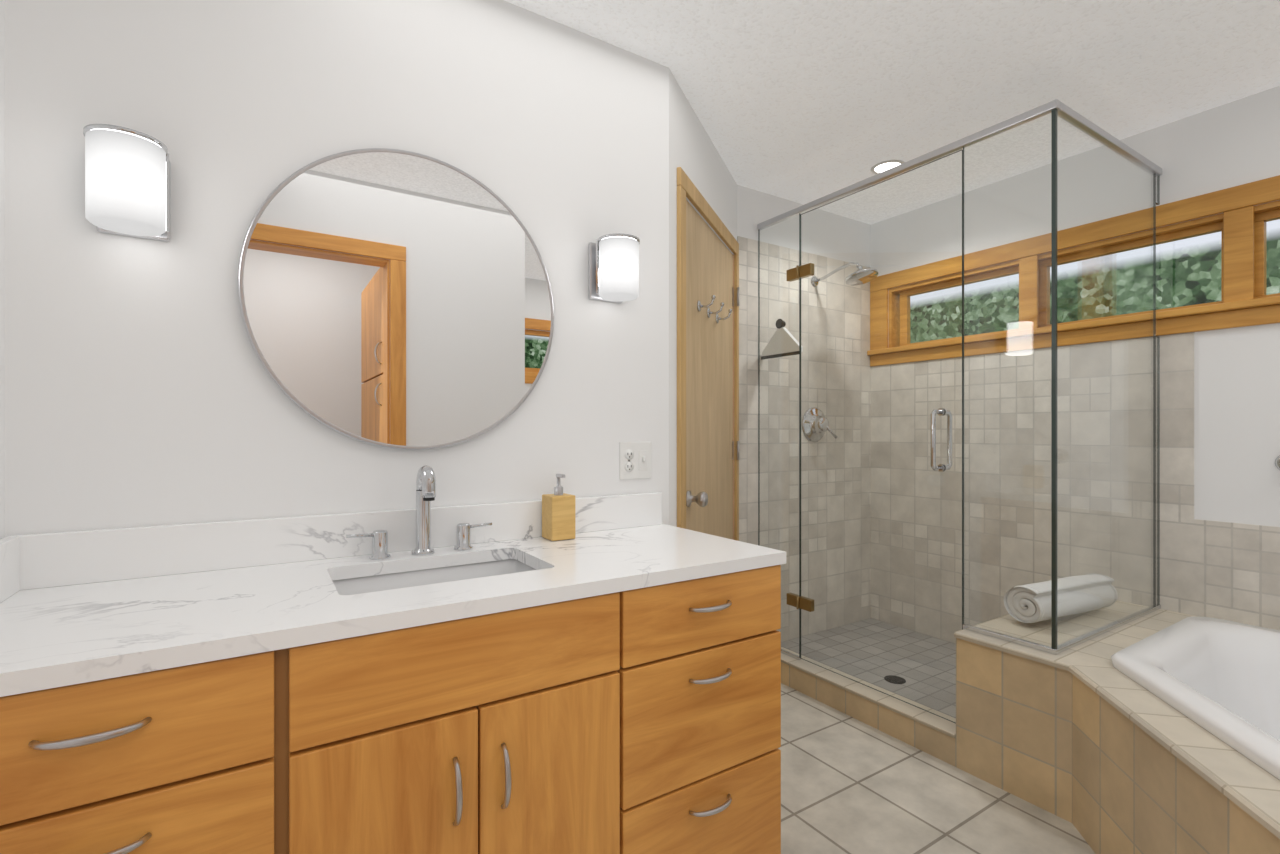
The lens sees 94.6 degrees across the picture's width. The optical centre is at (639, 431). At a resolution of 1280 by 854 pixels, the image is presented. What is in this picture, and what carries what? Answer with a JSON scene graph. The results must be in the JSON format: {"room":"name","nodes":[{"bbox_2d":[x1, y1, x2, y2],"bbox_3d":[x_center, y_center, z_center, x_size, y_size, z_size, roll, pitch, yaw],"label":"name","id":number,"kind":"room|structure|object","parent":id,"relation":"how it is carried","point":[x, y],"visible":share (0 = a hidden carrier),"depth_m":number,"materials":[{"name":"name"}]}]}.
{"room":"bathroom","nodes":[
{"label":"bathroom","id":0,"kind":"room"},
{"bbox_2d":[0,0,4,538],"bbox_3d":[-0.471,-0.020,-0.136,0.100,2.440,3.000,0,0,-33],"label":"wall","id":1,"kind":"structure","parent":0,"point":[2,2],"depth_m":1.14,"materials":[{"name":"white paint"}]},
{"bbox_2d":[83,124,169,241],"bbox_3d":[-1.034,-0.500,1.193,0.128,0.181,0.153,0,0,-33],"label":"sconce","id":2,"kind":"object","parent":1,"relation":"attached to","point":[127,171],"visible":1,"depth_m":1.14,"materials":[{"name":"white glass"}]},
{"bbox_2d":[5,0,668,536],"bbox_3d":[-0.640,-0.020,1.598,1.690,2.440,0.100,0,0,-33],"label":"wall","id":3,"kind":"structure","parent":0,"point":[138,392],"depth_m":1.38,"materials":[{"name":"white paint"}]},
{"bbox_2d":[238,148,553,449],"bbox_3d":[-0.588,-0.342,1.556,0.778,0.778,0.023,0,0,-33],"label":"round mirror","id":4,"kind":"object","parent":3,"relation":"attached to","point":[392,296],"visible":1,"depth_m":1.52,"materials":[{"name":"silver metal"}]},
{"bbox_2d":[589,233,639,302],"bbox_3d":[-0.071,-0.500,1.811,0.128,0.181,0.153,0,0,-33],"label":"sconce","id":5,"kind":"object","parent":3,"relation":"attached to","point":[614,258],"visible":1,"depth_m":1.75,"materials":[{"name":"white glass"}]},
{"bbox_2d":[619,442,650,479],"bbox_3d":[-0.011,0.093,1.931,0.122,0.122,0.016,0,0,-33],"label":"outlet","id":6,"kind":"object","parent":3,"relation":"attached to","point":[634,457],"visible":1,"depth_m":1.93,"materials":[{"name":"white plastic"}]},
{"bbox_2d":[669,69,736,526],"bbox_3d":[0.237,-0.020,2.510,0.121,2.440,1.026,0,0,22],"label":"wall","id":7,"kind":"structure","parent":0,"point":[691,149],"depth_m":2.12,"materials":[{"name":"white paint"}]},
{"bbox_2d":[677,167,738,540],"bbox_3d":[0.310,0.133,2.509,0.016,2.135,0.920,0,0,22],"label":"door frame","id":8,"kind":"structure","parent":7,"relation":"in","point":[685,186],"depth_m":2.11,"materials":[{"name":"brown wood"}]},
{"bbox_2d":[686,200,738,539],"bbox_3d":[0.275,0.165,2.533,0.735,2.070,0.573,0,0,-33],"label":"door","id":9,"kind":"structure","parent":7,"relation":"in","point":[709,263],"depth_m":2.48,"materials":[{"name":"brown wood"}]},
{"bbox_2d":[737,185,869,266],"bbox_3d":[0.897,-0.020,3.285,1.280,2.440,0.100,0,0,-33],"label":"wall","id":10,"kind":"structure","parent":0,"point":[823,233],"depth_m":3.23,"materials":[{"name":"white paint"}]},
{"bbox_2d":[737,236,870,641],"bbox_3d":[0.931,0.110,3.243,1.052,2.180,0.008,0,0,-33],"label":"wall","id":11,"kind":"structure","parent":0,"point":[835,314],"depth_m":3.24,"materials":[{"name":"beige tile"}]},
{"bbox_2d":[761,319,802,359],"bbox_3d":[0.702,-0.465,2.928,0.034,0.188,0.256,0,0,-33],"label":"squeegee","id":12,"kind":"object","parent":11,"relation":"hanging from","point":[782,343],"visible":1,"depth_m":2.91,"materials":[{"name":"grey plastic"}]},
{"bbox_2d":[802,407,836,441],"bbox_3d":[0.982,-0.040,3.218,0.192,0.192,0.090,0,0,-33],"label":"shower valve","id":13,"kind":"object","parent":11,"relation":"attached to","point":[815,424],"visible":1,"depth_m":3.21,"materials":[{"name":"silver metal"}]},
{"bbox_2d":[811,262,877,286],"bbox_3d":[1.065,-0.819,3.098,0.160,0.118,0.383,0,0,-33],"label":"shower head","id":14,"kind":"object","parent":11,"relation":"attached to","point":[861,276],"visible":1,"depth_m":3.02},
{"bbox_2d":[504,0,1279,224],"bbox_3d":[0.853,-1.290,1.124,3.690,0.100,3.690,0,0,-33],"label":"ceiling","id":15,"kind":"structure","parent":0,"point":[799,100],"depth_m":2.04,"materials":[{"name":"white paint"}]},
{"bbox_2d":[871,160,904,173],"bbox_3d":[1.160,-1.237,2.765,0.150,0.006,0.150,0,0,-33],"label":"recessed light","id":16,"kind":"object","parent":15,"relation":"in","point":[882,166],"visible":0.64,"depth_m":2.75,"materials":[{"name":"white plastic"}]},
{"bbox_2d":[778,683,1095,853],"bbox_3d":[0.853,1.250,1.124,3.690,0.100,3.690,0,0,-33],"label":"floor","id":17,"kind":"structure","parent":0,"point":[849,786],"depth_m":1.93,"materials":[{"name":"tile"}]},
{"bbox_2d":[0,465,785,853],"bbox_3d":[-0.421,0.642,1.325,1.550,1.116,0.589,0,0,-33],"label":"vanity","id":18,"kind":"object","parent":17,"relation":"on","point":[423,679],"visible":1,"depth_m":1.11,"materials":[{"name":"brown wood"}]},
{"bbox_2d":[346,465,491,559],"bbox_3d":[-0.538,0.196,1.482,0.355,0.224,0.104,0,0,-33],"label":"faucet","id":19,"kind":"object","parent":18,"relation":"on","point":[426,480],"depth_m":1.49,"materials":[{"name":"silver metal"}]},
{"bbox_2d":[333,559,535,594],"bbox_3d":[-0.449,0.413,1.343,0.471,0.149,0.300,0,0,-33],"label":"sink","id":20,"kind":"object","parent":18,"relation":"in","point":[359,582],"depth_m":1.46,"materials":[{"name":"white ceramic"}]},
{"bbox_2d":[542,474,574,540],"bbox_3d":[-0.235,0.214,1.709,0.074,0.186,0.074,0,0,-33],"label":"soap dispenser","id":21,"kind":"object","parent":18,"relation":"on","point":[558,508],"visible":1,"depth_m":1.68,"materials":[{"name":"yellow wood"}]},
{"bbox_2d":[781,618,955,766],"bbox_3d":[1.250,1.141,2.818,0.975,0.118,1.052,0,0,-33],"label":"shower base","id":22,"kind":"object","parent":17,"relation":"on","point":[917,669],"depth_m":2.68,"materials":[{"name":"beige tile"}]},
{"bbox_2d":[757,99,1161,723],"bbox_3d":[1.332,0.008,2.690,0.974,2.144,1.354,0,0,-33],"label":"shower","id":23,"kind":"object","parent":17,"relation":"on","point":[1055,107],"visible":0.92,"depth_m":2.21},
{"bbox_2d":[954,600,1279,853],"bbox_3d":[1.849,0.958,1.135,1.785,0.485,2.428,0,0,-33],"label":"tub surround","id":24,"kind":"object","parent":17,"relation":"on","point":[1068,734],"visible":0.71,"depth_m":1.73,"materials":[{"name":"beige tile"}]},
{"bbox_2d":[1004,573,1117,622],"bbox_3d":[1.621,0.632,2.271,0.493,0.137,0.142,0,0,-25],"label":"roll","id":25,"kind":"object","parent":24,"relation":"on","point":[1028,603],"visible":0.93,"depth_m":2.20,"materials":[{"name":"white fabric"}]},
{"bbox_2d":[1111,616,1279,779],"bbox_3d":[1.944,0.907,1.017,1.530,0.454,1.892,0,0,-33],"label":"tub","id":26,"kind":"object","parent":24,"relation":"in","point":[1223,675],"depth_m":1.91,"materials":[{"name":"white ceramic"}]},
{"bbox_2d":[870,86,1279,526],"bbox_3d":[2.391,-0.020,2.052,0.100,2.440,3.590,0,0,-33],"label":"wall","id":27,"kind":"structure","parent":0,"point":[1235,143],"depth_m":2.29,"materials":[{"name":"white paint"}]},
{"bbox_2d":[867,175,1279,366],"bbox_3d":[2.255,-0.652,2.221,0.145,0.525,3.142,0,0,-33],"label":"window","id":28,"kind":"structure","parent":27,"relation":"in","point":[1244,302],"depth_m":2.57,"materials":[{"name":"brown wood"}]},
{"bbox_2d":[1275,455,1279,469],"bbox_3d":[2.402,0.110,1.863,0.083,0.070,0.570,0,0,-33],"label":"grab rail","id":29,"kind":"object","parent":27,"relation":"attached to","point":[1277,460],"visible":1,"depth_m":2.11,"materials":[{"name":"silver metal"}]},
{"bbox_2d":[871,332,1279,643],"bbox_3d":[2.320,0.405,2.061,0.008,1.590,3.482,0,0,-33],"label":"wall","id":30,"kind":"structure","parent":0,"point":[1229,571],"depth_m":2.75,"materials":[{"name":"beige tile"}]},
{"label":"outside","id":31,"kind":"structure","parent":0,"visible":0},
{"bbox_2d":[910,219,1279,342],"bbox_3d":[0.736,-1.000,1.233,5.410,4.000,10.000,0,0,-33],"label":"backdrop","id":32,"kind":"structure","parent":31,"point":[1188,271],"depth_m":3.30,"materials":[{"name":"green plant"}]}
]}

